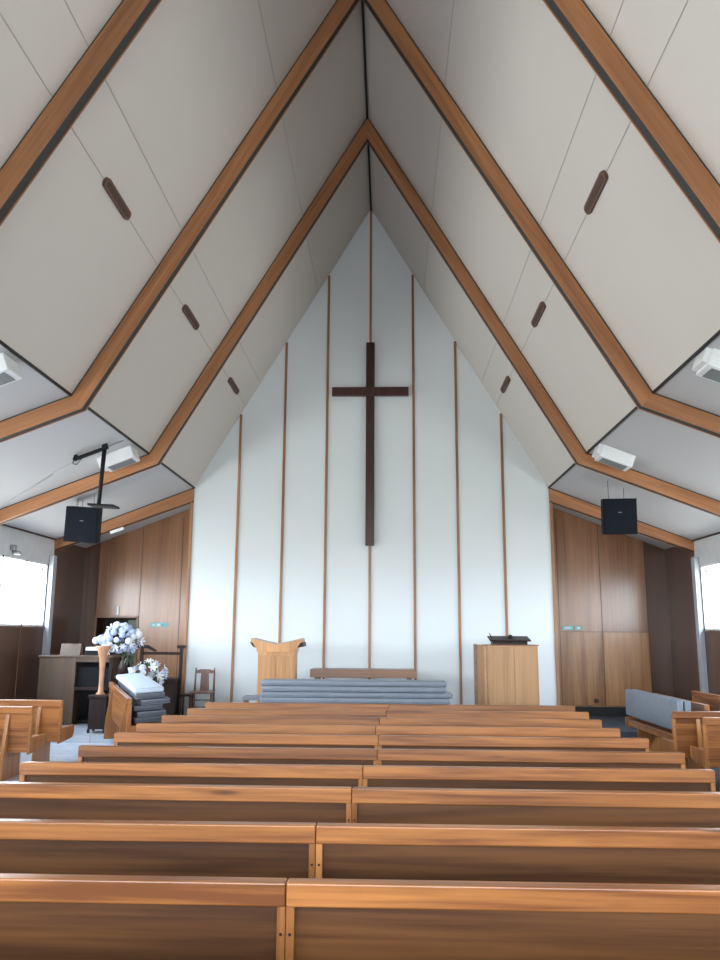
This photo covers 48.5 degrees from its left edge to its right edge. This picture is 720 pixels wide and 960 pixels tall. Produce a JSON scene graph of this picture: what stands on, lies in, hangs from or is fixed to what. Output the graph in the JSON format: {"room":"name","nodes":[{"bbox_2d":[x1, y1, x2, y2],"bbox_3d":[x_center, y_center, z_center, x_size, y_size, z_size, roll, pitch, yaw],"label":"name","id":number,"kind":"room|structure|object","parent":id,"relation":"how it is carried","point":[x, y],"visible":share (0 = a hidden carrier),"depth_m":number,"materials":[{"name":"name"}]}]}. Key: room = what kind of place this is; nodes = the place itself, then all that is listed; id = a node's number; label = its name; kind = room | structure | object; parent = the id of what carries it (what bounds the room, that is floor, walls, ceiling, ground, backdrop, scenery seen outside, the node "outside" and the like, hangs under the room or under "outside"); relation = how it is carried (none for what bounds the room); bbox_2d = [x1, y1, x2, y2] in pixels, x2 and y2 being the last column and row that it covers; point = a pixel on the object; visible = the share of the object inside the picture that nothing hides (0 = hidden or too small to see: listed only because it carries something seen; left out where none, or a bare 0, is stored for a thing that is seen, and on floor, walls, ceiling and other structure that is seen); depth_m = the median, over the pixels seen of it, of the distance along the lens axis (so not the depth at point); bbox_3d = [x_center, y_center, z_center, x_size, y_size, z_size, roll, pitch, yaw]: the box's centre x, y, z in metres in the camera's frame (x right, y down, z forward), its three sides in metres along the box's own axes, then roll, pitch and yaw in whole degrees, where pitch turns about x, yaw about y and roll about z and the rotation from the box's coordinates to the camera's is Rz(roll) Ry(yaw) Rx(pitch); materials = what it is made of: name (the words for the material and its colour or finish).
{"room":"house of worship","nodes":[
{"label":"house of worship","id":0,"kind":"room"},
{"bbox_2d":[0,525,85,699],"bbox_3d":[-6.368,1.274,7.061,0.123,3.577,20.500,0,-11,2],"label":"wall","id":1,"kind":"structure","parent":0,"point":[20,649],"depth_m":14.92,"materials":[{"name":"brown wood"}]},
{"bbox_2d":[0,554,47,628],"bbox_3d":[-6.361,1.956,13.939,0.664,1.235,2.880,0,-11,2],"label":"window","id":2,"kind":"structure","parent":1,"relation":"in","point":[24,563],"depth_m":14.49,"materials":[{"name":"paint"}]},
{"bbox_2d":[0,345,191,547],"bbox_3d":[-5.006,-0.964,7.442,2.839,1.156,20.500,0,-11,2],"label":"ceiling","id":3,"kind":"structure","parent":0,"point":[27,459],"depth_m":11.88,"materials":[{"name":"paint"}]},
{"bbox_2d":[0,353,21,386],"bbox_3d":[-3.858,-1.098,8.279,0.580,0.348,0.348,0,-11,2],"label":"heater","id":4,"kind":"object","parent":3,"relation":"attached to","point":[9,369],"visible":1,"depth_m":8.25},
{"bbox_2d":[0,372,14,385],"bbox_3d":[-3.797,-1.009,8.269,0.380,0.011,0.250,-21,-11,-2],"label":"grille","id":5,"kind":"object","parent":4,"relation":"attached to","point":[5,377],"depth_m":8.30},
{"bbox_2d":[63,494,102,542],"bbox_3d":[-4.745,0.646,13.784,0.550,0.842,0.390,4,-2,-5],"label":"speaker","id":6,"kind":"object","parent":3,"relation":"hanging from","point":[82,524],"visible":0.96,"depth_m":13.60},
{"bbox_2d":[65,508,97,541],"bbox_3d":[-4.737,0.761,13.599,0.500,0.550,0.012,4,-2,-5],"label":"grille","id":7,"kind":"object","parent":6,"relation":"attached to","point":[81,524],"depth_m":13.59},
{"bbox_2d":[72,443,119,508],"bbox_3d":[-3.858,-0.066,11.661,0.685,0.955,0.280,0,-11,2],"label":"mounting bracket","id":8,"kind":"object","parent":3,"relation":"hanging from","point":[103,449],"visible":1,"depth_m":11.65,"materials":[{"name":"black metal"}]},
{"bbox_2d":[87,503,119,508],"bbox_3d":[-3.709,0.379,11.571,0.381,0.049,0.280,0,-11,2],"label":"tray","id":9,"kind":"object","parent":8,"relation":"on","point":[95,505],"depth_m":11.47,"materials":[{"name":"black plastic"}]},
{"bbox_2d":[96,445,139,471],"bbox_3d":[-3.717,-0.327,12.303,0.580,0.348,0.348,0,-11,2],"label":"heater","id":10,"kind":"object","parent":3,"relation":"attached to","point":[125,456],"visible":0.77,"depth_m":12.15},
{"bbox_2d":[108,459,135,470],"bbox_3d":[-3.656,-0.237,12.293,0.380,0.011,0.250,-21,-11,-2],"label":"grille","id":11,"kind":"object","parent":10,"relation":"attached to","point":[122,463],"depth_m":12.26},
{"bbox_2d":[54,488,193,549],"bbox_3d":[-4.645,0.772,15.868,2.710,1.243,0.180,0,-11,2],"label":"beam","id":12,"kind":"structure","parent":3,"relation":"attached to","point":[184,498],"depth_m":15.80,"materials":[{"name":"brown wood"}]},
{"bbox_2d":[50,721,160,742],"bbox_3d":[-4.694,4.509,14.710,2.690,0.120,3.950,0,-11,2],"label":"floor","id":13,"kind":"structure","parent":0,"point":[80,735],"depth_m":12.77,"materials":[{"name":"carpet"}]},
{"bbox_2d":[37,644,121,724],"bbox_3d":[-5.123,3.705,14.591,1.320,1.410,0.660,1,-11,-4],"label":"pipe organ","id":14,"kind":"object","parent":13,"relation":"on","point":[70,676],"visible":0.75,"depth_m":14.35,"materials":[{"name":"brown wood"}]},
{"bbox_2d":[87,694,108,732],"bbox_3d":[-4.310,3.865,13.246,0.320,0.600,0.320,0,-11,2],"label":"side table","id":15,"kind":"object","parent":13,"relation":"on","point":[98,704],"visible":0.71,"depth_m":13.13,"materials":[{"name":"brown wood"}]},
{"bbox_2d":[96,646,111,694],"bbox_3d":[-4.307,3.175,13.358,0.260,0.797,0.260,0,-11,2],"label":"vase","id":16,"kind":"object","parent":15,"relation":"on","point":[103,651],"visible":1,"depth_m":13.33,"materials":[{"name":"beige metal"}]},
{"bbox_2d":[137,645,186,714],"bbox_3d":[-3.697,3.753,14.744,0.910,1.390,0.500,0,-11,2],"label":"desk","id":17,"kind":"object","parent":13,"relation":"on","point":[172,686],"visible":0.52,"depth_m":14.68,"materials":[{"name":"brown wood"}]},
{"bbox_3d":[-4.127,3.850,13.892,0.320,0.876,0.326,0,-11,2],"label":"plant stand","id":18,"kind":"object","parent":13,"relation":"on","visible":0},
{"bbox_2d":[92,621,144,673],"bbox_3d":[-4.251,2.962,14.074,0.927,0.935,0.552,1,-11,-2],"label":"flower arrangement","id":19,"kind":"object","parent":18,"relation":"on","point":[125,629],"visible":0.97,"depth_m":13.98,"materials":[{"name":"white plant"}]},
{"bbox_3d":[-3.618,3.963,13.580,0.320,0.540,0.320,0,-11,2],"label":"plant stand","id":20,"kind":"object","parent":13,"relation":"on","visible":0},
{"bbox_2d":[134,658,167,684],"bbox_3d":[-3.622,3.381,13.697,0.665,0.649,0.542,-3,-11,16],"label":"flower arrangement","id":21,"kind":"object","parent":20,"relation":"on","point":[153,667],"visible":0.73,"depth_m":13.63,"materials":[{"name":"white plant"}]},
{"bbox_2d":[79,509,189,693],"bbox_3d":[-4.594,2.741,17.302,2.710,4.570,0.520,0,-11,2],"label":"wall","id":22,"kind":"structure","parent":0,"point":[142,571],"depth_m":17.16,"materials":[{"name":"brown wood"}]},
{"bbox_2d":[0,0,369,486],"bbox_3d":[-1.887,-4.575,7.168,3.559,6.020,18.820,0,-11,2],"label":"ceiling","id":23,"kind":"structure","parent":0,"point":[177,105],"depth_m":9.45,"materials":[{"name":"paint"}]},
{"bbox_2d":[0,340,194,488],"bbox_3d":[-3.614,-1.615,6.652,0.038,0.038,18.800,0,-11,2],"label":"trim","id":24,"kind":"structure","parent":23,"relation":"attached to","point":[2,343],"depth_m":9.61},
{"bbox_2d":[102,177,130,219],"bbox_3d":[-2.567,-2.964,8.447,0.093,0.114,0.750,0,-11,2],"label":"ceiling vent","id":25,"kind":"object","parent":23,"relation":"in","point":[107,183],"visible":1,"depth_m":8.39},
{"bbox_2d":[182,304,199,329],"bbox_3d":[-2.456,-2.359,11.603,0.093,0.114,0.800,0,-11,2],"label":"ceiling vent","id":26,"kind":"object","parent":23,"relation":"in","point":[186,310],"visible":1,"depth_m":11.54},
{"bbox_2d":[0,0,719,442],"bbox_3d":[-0.003,-3.338,10.087,12.400,7.248,0.145,0,-11,2],"label":"roof frame","id":27,"kind":"object","parent":23,"relation":"attached to","point":[631,379],"visible":1,"depth_m":9.98,"materials":[{"name":"brown wood"}]},
{"bbox_2d":[0,118,719,524],"bbox_3d":[0.108,-2.732,13.248,12.400,7.248,0.145,0,-11,2],"label":"roof frame","id":28,"kind":"object","parent":23,"relation":"attached to","point":[367,133],"visible":1,"depth_m":13.06,"materials":[{"name":"brown wood"}]},
{"bbox_2d":[0,0,719,242],"bbox_3d":[-0.113,-3.940,6.946,12.400,7.248,0.145,0,-11,2],"label":"roof frame","id":29,"kind":"object","parent":23,"relation":"attached to","point":[652,122],"visible":1,"depth_m":6.76,"materials":[{"name":"brown wood"}]},
{"bbox_2d":[0,743,719,791],"bbox_3d":[-0.126,3.073,6.445,12.800,0.126,20.800,0,-11,2],"label":"floor","id":30,"kind":"structure","parent":0,"point":[61,752],"depth_m":11.44,"materials":[{"name":"tile"}]},
{"bbox_2d":[0,706,46,780],"bbox_3d":[-5.026,3.201,9.833,2.148,0.852,0.560,0,-11,2],"label":"pew","id":31,"kind":"object","parent":30,"relation":"on","point":[16,722],"visible":1,"depth_m":9.65,"materials":[{"name":"brown wood"}]},
{"bbox_2d":[0,699,73,761],"bbox_3d":[-5.022,3.383,10.786,2.148,0.852,0.560,0,-11,2],"label":"pew","id":32,"kind":"object","parent":30,"relation":"on","point":[48,714],"visible":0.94,"depth_m":10.61,"materials":[{"name":"brown wood"}]},
{"bbox_2d":[42,555,56,654],"bbox_3d":[-5.971,3.038,15.256,0.100,3.200,0.160,0,-11,2],"label":"post","id":33,"kind":"object","parent":30,"relation":"on","point":[46,643],"visible":0.56,"depth_m":15.33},
{"bbox_2d":[103,682,158,738],"bbox_3d":[-3.442,3.572,12.015,0.560,0.939,2.349,5,-12,-23],"label":"pew","id":34,"kind":"object","parent":30,"relation":"on","point":[118,715],"visible":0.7,"depth_m":12.04,"materials":[{"name":"brown wood"}]},
{"bbox_2d":[131,712,161,722],"bbox_3d":[-3.333,3.457,12.052,0.401,0.187,2.100,5,-12,-23],"label":"cushion","id":35,"kind":"object","parent":34,"relation":"on","point":[135,719],"visible":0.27,"depth_m":11.10,"materials":[{"name":"fabric"}]},
{"bbox_2d":[132,708,165,717],"bbox_3d":[-3.305,3.374,12.043,0.401,0.186,2.100,5,-12,-23],"label":"cushion","id":36,"kind":"object","parent":35,"relation":"on","point":[147,713],"visible":0.38,"depth_m":11.10,"materials":[{"name":"fabric"}]},
{"bbox_2d":[132,698,162,710],"bbox_3d":[-3.346,3.301,12.090,0.401,0.188,2.100,5,-12,-22],"label":"cushion","id":37,"kind":"object","parent":36,"relation":"on","point":[136,706],"visible":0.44,"depth_m":11.14,"materials":[{"name":"fabric"}]},
{"bbox_2d":[120,686,169,705],"bbox_3d":[-3.266,3.214,12.060,0.401,0.185,2.100,5,-12,-24],"label":"cushion","id":38,"kind":"object","parent":37,"relation":"on","point":[162,700],"visible":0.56,"depth_m":11.15,"materials":[{"name":"fabric"}]},
{"bbox_2d":[118,681,164,699],"bbox_3d":[-3.330,3.140,12.098,0.401,0.187,2.100,5,-12,-23],"label":"cushion","id":39,"kind":"object","parent":38,"relation":"on","point":[154,694],"visible":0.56,"depth_m":11.18,"materials":[{"name":"fabric"}]},
{"bbox_2d":[116,673,163,693],"bbox_3d":[-3.348,3.058,12.080,0.401,0.186,2.100,5,-12,-23],"label":"cushion","id":40,"kind":"object","parent":39,"relation":"on","point":[138,683],"visible":1,"depth_m":11.65,"materials":[{"name":"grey fabric"}]},
{"bbox_2d":[0,873,286,959],"bbox_3d":[-1.458,1.939,3.130,2.383,0.852,0.502,0,-11,2],"label":"pew","id":41,"kind":"object","parent":30,"relation":"on","point":[43,916],"visible":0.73,"depth_m":2.94,"materials":[{"name":"brown wood"}]},
{"bbox_2d":[0,818,315,881],"bbox_3d":[-1.398,2.105,3.998,2.383,0.852,0.502,0,-11,2],"label":"pew","id":42,"kind":"object","parent":30,"relation":"on","point":[287,850],"visible":0.5,"depth_m":3.82,"materials":[{"name":"brown wood"}]},
{"bbox_2d":[0,782,351,825],"bbox_3d":[-1.233,2.283,4.922,2.383,0.852,0.502,0,-11,2],"label":"pew","id":43,"kind":"object","parent":30,"relation":"on","point":[18,800],"visible":0.5,"depth_m":4.75,"materials":[{"name":"brown wood"}]},
{"bbox_2d":[19,761,362,787],"bbox_3d":[-1.168,2.431,5.692,2.383,0.852,0.502,0,-11,2],"label":"pew","id":44,"kind":"object","parent":30,"relation":"on","point":[30,771],"visible":0.38,"depth_m":5.53,"materials":[{"name":"brown wood"}]},
{"bbox_2d":[78,745,376,765],"bbox_3d":[-1.048,2.587,6.501,2.383,0.852,0.502,0,-11,2],"label":"pew","id":45,"kind":"object","parent":30,"relation":"on","point":[86,753],"visible":0.33,"depth_m":6.34,"materials":[{"name":"brown wood"}]},
{"bbox_2d":[114,732,377,764],"bbox_3d":[-1.023,2.749,7.346,2.383,0.852,0.502,0,-11,2],"label":"pew","id":46,"kind":"object","parent":30,"relation":"on","point":[120,738],"visible":0.35,"depth_m":7.18,"materials":[{"name":"brown wood"}]},
{"bbox_2d":[136,723,375,734],"bbox_3d":[-1.032,2.892,8.092,2.383,0.852,0.502,0,-11,2],"label":"pew","id":47,"kind":"object","parent":30,"relation":"on","point":[140,727],"visible":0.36,"depth_m":7.92,"materials":[{"name":"brown wood"}]},
{"bbox_2d":[161,715,378,725],"bbox_3d":[-0.974,3.042,8.878,2.383,0.852,0.502,0,-11,2],"label":"pew","id":48,"kind":"object","parent":30,"relation":"on","point":[193,719],"visible":0.3,"depth_m":8.71,"materials":[{"name":"brown wood"}]},
{"bbox_2d":[187,708,385,724],"bbox_3d":[-0.875,3.203,9.711,2.383,0.852,0.502,0,-11,2],"label":"pew","id":49,"kind":"object","parent":30,"relation":"on","point":[190,711],"visible":0.27,"depth_m":9.54,"materials":[{"name":"brown wood"}]},
{"bbox_2d":[205,702,388,709],"bbox_3d":[-0.817,3.358,10.520,2.383,0.852,0.502,0,-11,2],"label":"pew","id":50,"kind":"object","parent":30,"relation":"on","point":[207,704],"visible":0.18,"depth_m":10.35,"materials":[{"name":"brown wood"}]},
{"bbox_2d":[389,704,574,711],"bbox_3d":[1.568,3.356,10.436,2.383,0.852,0.502,0,-11,2],"label":"pew","id":51,"kind":"object","parent":30,"relation":"on","point":[450,707],"visible":0.17,"depth_m":10.27,"materials":[{"name":"brown wood"}]},
{"bbox_2d":[386,710,588,718],"bbox_3d":[1.510,3.199,9.618,2.383,0.852,0.502,0,-11,2],"label":"pew","id":52,"kind":"object","parent":30,"relation":"on","point":[389,713],"visible":0.23,"depth_m":9.45,"materials":[{"name":"brown wood"}]},
{"bbox_2d":[380,717,601,727],"bbox_3d":[1.410,3.039,8.787,2.383,0.852,0.502,0,-11,2],"label":"pew","id":53,"kind":"object","parent":30,"relation":"on","point":[387,721],"visible":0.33,"depth_m":8.62,"materials":[{"name":"brown wood"}]},
{"bbox_2d":[376,725,620,737],"bbox_3d":[1.352,2.889,8.004,2.383,0.852,0.502,0,-11,2],"label":"pew","id":54,"kind":"object","parent":30,"relation":"on","point":[380,729],"visible":0.3,"depth_m":7.83,"materials":[{"name":"brown wood"}]},
{"bbox_2d":[285,878,719,959],"bbox_3d":[0.927,1.938,3.051,2.383,0.852,0.502,0,-11,2],"label":"pew","id":55,"kind":"object","parent":30,"relation":"on","point":[327,919],"visible":1,"depth_m":2.90,"materials":[{"name":"brown wood"}]},
{"bbox_2d":[378,735,648,751],"bbox_3d":[1.361,2.746,7.256,2.383,0.852,0.502,0,-11,2],"label":"pew","id":56,"kind":"object","parent":30,"relation":"on","point":[384,741],"visible":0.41,"depth_m":7.09,"materials":[{"name":"brown wood"}]},
{"bbox_2d":[316,823,719,884],"bbox_3d":[0.987,2.106,3.928,2.383,0.852,0.502,0,-11,2],"label":"pew","id":57,"kind":"object","parent":30,"relation":"on","point":[451,852],"visible":0.52,"depth_m":3.77,"materials":[{"name":"brown wood"}]},
{"bbox_2d":[378,749,685,768],"bbox_3d":[1.336,2.584,6.413,2.383,0.852,0.502,0,-11,2],"label":"pew","id":58,"kind":"object","parent":30,"relation":"on","point":[405,757],"visible":0.29,"depth_m":6.25,"materials":[{"name":"brown wood"}]},
{"bbox_2d":[352,787,719,827],"bbox_3d":[1.151,2.278,4.820,2.383,0.852,0.502,0,-11,2],"label":"pew","id":59,"kind":"object","parent":30,"relation":"on","point":[387,805],"visible":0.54,"depth_m":4.66,"materials":[{"name":"brown wood"}]},
{"bbox_2d":[363,765,715,791],"bbox_3d":[1.217,2.431,5.618,2.383,0.852,0.502,0,-11,2],"label":"pew","id":60,"kind":"object","parent":30,"relation":"on","point":[482,777],"visible":0.39,"depth_m":5.45,"materials":[{"name":"brown wood"}]},
{"bbox_2d":[625,693,710,768],"bbox_3d":[4.403,3.575,11.487,0.560,0.852,2.148,0,-11,2],"label":"pew","id":61,"kind":"object","parent":30,"relation":"on","point":[654,733],"visible":0.25,"depth_m":11.79,"materials":[{"name":"brown wood"}]},
{"bbox_2d":[625,689,682,729],"bbox_3d":[4.218,3.307,11.566,0.085,0.400,2.350,1,-11,2],"label":"cushion","id":62,"kind":"object","parent":61,"relation":"on","point":[654,709],"visible":0.79,"depth_m":11.45,"materials":[{"name":"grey fabric"}]},
{"bbox_2d":[661,711,719,768],"bbox_3d":[4.825,3.232,9.684,2.148,0.852,0.560,0,-11,2],"label":"pew","id":63,"kind":"object","parent":30,"relation":"on","point":[687,731],"visible":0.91,"depth_m":9.57,"materials":[{"name":"brown wood"}]},
{"bbox_2d":[691,557,708,692],"bbox_3d":[6.321,3.030,14.825,0.100,3.200,0.160,0,-11,2],"label":"post","id":64,"kind":"object","parent":30,"relation":"on","point":[698,607],"visible":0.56,"depth_m":14.84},
{"bbox_2d":[690,717,719,790],"bbox_3d":[4.901,3.100,8.993,2.148,0.852,0.560,0,-11,2],"label":"pew","id":65,"kind":"object","parent":30,"relation":"on","point":[708,756],"visible":0.99,"depth_m":8.88,"materials":[{"name":"brown wood"}]},
{"bbox_2d":[692,691,719,710],"bbox_3d":[5.285,3.696,12.095,0.560,0.852,2.148,0,-11,2],"label":"pew","id":66,"kind":"object","parent":30,"relation":"on","point":[713,700],"visible":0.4,"depth_m":12.56,"materials":[{"name":"brown wood"}]},
{"bbox_3d":[-0.074,3.723,11.362,2.500,0.460,0.440,0,-11,2],"label":"bench","id":67,"kind":"object","parent":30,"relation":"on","visible":0},
{"bbox_3d":[-0.073,3.455,11.393,2.660,0.078,0.420,0,-11,2],"label":"cushion","id":68,"kind":"object","parent":67,"relation":"on","visible":0},
{"bbox_3d":[-0.062,3.380,11.419,2.680,0.079,0.420,0,-11,2],"label":"cushion","id":69,"kind":"object","parent":68,"relation":"on","visible":0},
{"bbox_3d":[-0.071,3.305,11.446,2.700,0.079,0.420,0,-11,2],"label":"cushion","id":70,"kind":"object","parent":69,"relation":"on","visible":0},
{"bbox_3d":[-0.051,3.224,11.436,2.700,0.079,0.420,0,-11,2],"label":"cushion","id":71,"kind":"object","parent":70,"relation":"on","visible":0},
{"bbox_2d":[260,697,449,703],"bbox_3d":[-0.070,3.149,11.464,2.680,0.078,0.420,0,-11,2],"label":"cushion","id":72,"kind":"object","parent":71,"relation":"on","point":[262,699],"visible":0.7,"depth_m":11.26,"materials":[{"name":"grey fabric"}]},
{"bbox_2d":[260,691,452,698],"bbox_3d":[-0.050,3.074,11.489,2.720,0.078,0.420,0,-11,2],"label":"cushion","id":73,"kind":"object","parent":72,"relation":"on","point":[448,695],"visible":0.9,"depth_m":11.29,"materials":[{"name":"grey fabric"}]},
{"bbox_2d":[262,686,446,692],"bbox_3d":[-0.080,2.992,11.482,2.620,0.078,0.420,0,-11,2],"label":"cushion","id":74,"kind":"object","parent":73,"relation":"on","point":[264,688],"visible":0.81,"depth_m":11.28,"materials":[{"name":"grey fabric"}]},
{"bbox_2d":[260,679,446,686],"bbox_3d":[-0.089,2.917,11.509,2.640,0.078,0.420,0,-11,2],"label":"cushion","id":75,"kind":"object","parent":74,"relation":"on","point":[265,682],"visible":1,"depth_m":11.32,"materials":[{"name":"grey fabric"}]},
{"bbox_2d":[184,211,556,714],"bbox_3d":[0.232,-0.385,16.723,6.980,10.550,1.700,0,-11,2],"label":"wall","id":76,"kind":"structure","parent":0,"point":[526,493],"depth_m":15.65,"materials":[{"name":"paint"}]},
{"bbox_2d":[181,502,193,714],"bbox_3d":[-3.330,2.553,15.481,0.055,4.270,0.180,0,-11,2],"label":"post","id":77,"kind":"object","parent":76,"relation":"attached to","point":[191,503],"visible":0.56,"depth_m":15.43,"materials":[{"name":"brown wood"}]},
{"bbox_2d":[230,414,242,701],"bbox_3d":[-2.409,1.534,15.568,0.048,5.815,0.028,0,-11,2],"label":"batten","id":78,"kind":"object","parent":76,"relation":"attached to","point":[241,415],"visible":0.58,"depth_m":15.55,"materials":[{"name":"brown wood"}]},
{"bbox_2d":[278,342,287,642],"bbox_3d":[-1.519,0.788,15.680,0.048,7.333,0.028,0,-11,2],"label":"batten","id":79,"kind":"object","parent":76,"relation":"attached to","point":[286,346],"visible":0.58,"depth_m":15.77,"materials":[{"name":"brown wood"}]},
{"bbox_2d":[322,275,329,678],"bbox_3d":[-0.666,0.073,15.787,0.048,8.788,0.028,0,-11,2],"label":"batten","id":80,"kind":"object","parent":76,"relation":"attached to","point":[328,309],"visible":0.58,"depth_m":15.81,"materials":[{"name":"brown wood"}]},
{"bbox_2d":[361,0,371,210],"bbox_3d":[-0.091,-7.455,7.647,0.032,0.040,18.800,0,-11,2],"label":"trim","id":81,"kind":"structure","parent":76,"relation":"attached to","point":[362,2],"depth_m":12.97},
{"bbox_2d":[368,211,371,678],"bbox_3d":[0.203,-0.656,15.896,0.048,10.270,0.028,0,-11,2],"label":"batten","id":82,"kind":"object","parent":76,"relation":"attached to","point":[370,314],"visible":0.58,"depth_m":15.46,"materials":[{"name":"brown wood"}]},
{"bbox_2d":[332,342,408,545],"bbox_3d":[0.200,-0.754,15.835,1.530,4.120,0.125,0,-11,2],"label":"wall cross","id":83,"kind":"object","parent":76,"relation":"attached to","point":[370,391],"visible":1,"depth_m":15.94,"materials":[{"name":"brown wood"}]},
{"bbox_2d":[411,275,416,679],"bbox_3d":[1.063,0.072,15.726,0.048,8.788,0.028,0,-11,2],"label":"batten","id":84,"kind":"object","parent":76,"relation":"attached to","point":[412,276],"visible":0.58,"depth_m":15.72,"materials":[{"name":"brown wood"}]},
{"bbox_2d":[454,341,462,704],"bbox_3d":[1.907,0.785,15.560,0.048,7.333,0.028,0,-11,2],"label":"batten","id":85,"kind":"object","parent":76,"relation":"attached to","point":[455,359],"visible":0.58,"depth_m":15.52,"materials":[{"name":"brown wood"}]},
{"bbox_2d":[500,413,507,635],"bbox_3d":[2.788,1.530,15.386,0.048,5.815,0.028,0,-11,2],"label":"batten","id":86,"kind":"object","parent":76,"relation":"attached to","point":[501,426],"visible":0.58,"depth_m":15.49,"materials":[{"name":"brown wood"}]},
{"bbox_2d":[549,502,559,704],"bbox_3d":[3.701,2.548,15.234,0.055,4.270,0.180,0,-11,2],"label":"post","id":87,"kind":"object","parent":76,"relation":"attached to","point":[550,503],"visible":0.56,"depth_m":15.18,"materials":[{"name":"brown wood"}]},
{"bbox_2d":[548,330,719,488],"bbox_3d":[3.361,-1.620,6.407,0.038,0.038,18.800,0,-11,2],"label":"trim","id":88,"kind":"structure","parent":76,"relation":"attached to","point":[716,334],"depth_m":9.21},
{"bbox_2d":[364,0,719,485],"bbox_3d":[1.670,-4.577,7.044,3.559,6.020,18.820,0,-11,2],"label":"ceiling","id":89,"kind":"structure","parent":0,"point":[644,257],"depth_m":9.14,"materials":[{"name":"paint"}]},
{"bbox_2d":[531,301,545,327],"bbox_3d":[2.552,-2.362,11.427,0.093,0.114,0.800,0,-11,2],"label":"ceiling vent","id":90,"kind":"object","parent":89,"relation":"in","point":[541,308],"visible":1,"depth_m":11.36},
{"bbox_2d":[584,170,608,214],"bbox_3d":[2.441,-2.967,8.272,0.093,0.114,0.750,0,-11,2],"label":"ceiling vent","id":91,"kind":"object","parent":89,"relation":"in","point":[602,178],"visible":1,"depth_m":8.21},
{"bbox_2d":[589,716,636,737],"bbox_3d":[5.032,4.621,14.983,2.690,0.120,2.700,0,-11,2],"label":"floor","id":92,"kind":"structure","parent":0,"point":[607,721],"depth_m":14.78,"materials":[{"name":"carpet"}]},
{"bbox_2d":[553,508,673,706],"bbox_3d":[5.084,2.699,16.775,2.710,4.570,0.103,0,-11,2],"label":"wall","id":93,"kind":"structure","parent":0,"point":[611,586],"depth_m":16.69,"materials":[{"name":"brown wood"}]},
{"bbox_2d":[575,707,628,715],"bbox_3d":[5.069,4.725,16.322,2.710,0.180,0.030,0,-11,2],"label":"baseboard","id":94,"kind":"structure","parent":93,"relation":"attached to","point":[593,711],"depth_m":16.31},
{"bbox_2d":[550,335,719,548],"bbox_3d":[4.806,-0.970,7.098,2.839,1.156,20.500,0,-11,2],"label":"ceiling","id":95,"kind":"structure","parent":0,"point":[669,451],"depth_m":11.73,"materials":[{"name":"paint"}]},
{"bbox_2d":[592,443,635,470],"bbox_3d":[3.812,-0.343,12.041,0.570,0.371,0.348,0,-11,2],"label":"heater","id":96,"kind":"object","parent":95,"relation":"attached to","point":[613,457],"visible":1,"depth_m":11.89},
{"bbox_2d":[598,458,626,469],"bbox_3d":[3.800,-0.242,12.032,0.380,0.011,0.250,21,-9,6],"label":"grille","id":97,"kind":"object","parent":96,"relation":"attached to","point":[607,461],"depth_m":12.00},
{"bbox_2d":[601,481,637,534],"bbox_3d":[4.384,0.468,13.598,0.550,0.910,0.390,-1,-4,8],"label":"speaker","id":98,"kind":"object","parent":95,"relation":"hanging from","point":[618,516],"visible":1,"depth_m":13.40},
{"bbox_2d":[604,500,635,532],"bbox_3d":[4.361,0.610,13.409,0.500,0.550,0.012,-1,-4,8],"label":"grille","id":99,"kind":"object","parent":98,"relation":"attached to","point":[619,515],"depth_m":13.40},
{"bbox_2d":[549,488,693,551],"bbox_3d":[5.039,0.766,15.529,2.710,1.243,0.180,0,-11,2],"label":"beam","id":100,"kind":"structure","parent":95,"relation":"attached to","point":[558,498],"depth_m":15.48,"materials":[{"name":"brown wood"}]},
{"bbox_2d":[692,347,719,382],"bbox_3d":[3.671,-1.114,8.017,0.570,0.371,0.348,0,-11,2],"label":"heater","id":101,"kind":"object","parent":95,"relation":"attached to","point":[706,365],"visible":1,"depth_m":7.95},
{"bbox_2d":[702,368,719,382],"bbox_3d":[3.658,-1.014,8.007,0.380,0.011,0.250,21,-9,6],"label":"grille","id":102,"kind":"object","parent":101,"relation":"attached to","point":[713,374],"depth_m":8.03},
{"bbox_2d":[665,534,719,700],"bbox_3d":[6.141,1.266,6.622,0.123,3.577,20.500,0,-11,2],"label":"wall","id":103,"kind":"structure","parent":0,"point":[686,680],"depth_m":15.63,"materials":[{"name":"brown wood"}]},
{"bbox_2d":[700,562,719,632],"bbox_3d":[6.616,1.948,13.484,0.664,1.235,2.880,0,-11,2],"label":"window","id":104,"kind":"structure","parent":103,"relation":"in","point":[702,567],"depth_m":14.83,"materials":[{"name":"glass"}]},
{"bbox_3d":[0.127,4.268,13.644,6.600,0.250,2.600,0,-11,2],"label":"floor","id":105,"kind":"structure","parent":0,"visible":0},
{"bbox_2d":[190,668,214,707],"bbox_3d":[-2.873,3.875,14.611,0.405,0.852,0.442,1,-11,-2],"label":"chair","id":106,"kind":"object","parent":105,"relation":"on","point":[204,683],"visible":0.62,"depth_m":14.80,"materials":[{"name":"brown wood"}]},
{"bbox_2d":[250,638,305,702],"bbox_3d":[-1.411,3.433,13.744,0.920,1.410,0.525,0,-11,2],"label":"lectern","id":107,"kind":"object","parent":105,"relation":"on","point":[275,660],"visible":0.64,"depth_m":13.59,"materials":[{"name":"brown wood"}]},
{"bbox_2d":[310,668,415,679],"bbox_3d":[0.057,3.749,13.950,1.820,0.885,0.640,0,-11,2],"label":"table","id":108,"kind":"object","parent":105,"relation":"on","point":[317,673],"visible":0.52,"depth_m":13.71,"materials":[{"name":"brown wood"}]},
{"bbox_2d":[473,644,539,704],"bbox_3d":[2.482,3.476,13.632,1.070,1.330,0.580,0,-11,2],"label":"pulpit","id":109,"kind":"object","parent":105,"relation":"on","point":[504,674],"visible":0.66,"depth_m":13.41,"materials":[{"name":"brown wood"}]},
{"bbox_2d":[487,633,530,644],"bbox_3d":[2.549,2.717,13.702,0.690,0.193,0.396,0,-11,2],"label":"stand","id":110,"kind":"object","parent":109,"relation":"on","point":[508,640],"visible":0.99,"depth_m":13.57,"materials":[{"name":"black metal"}]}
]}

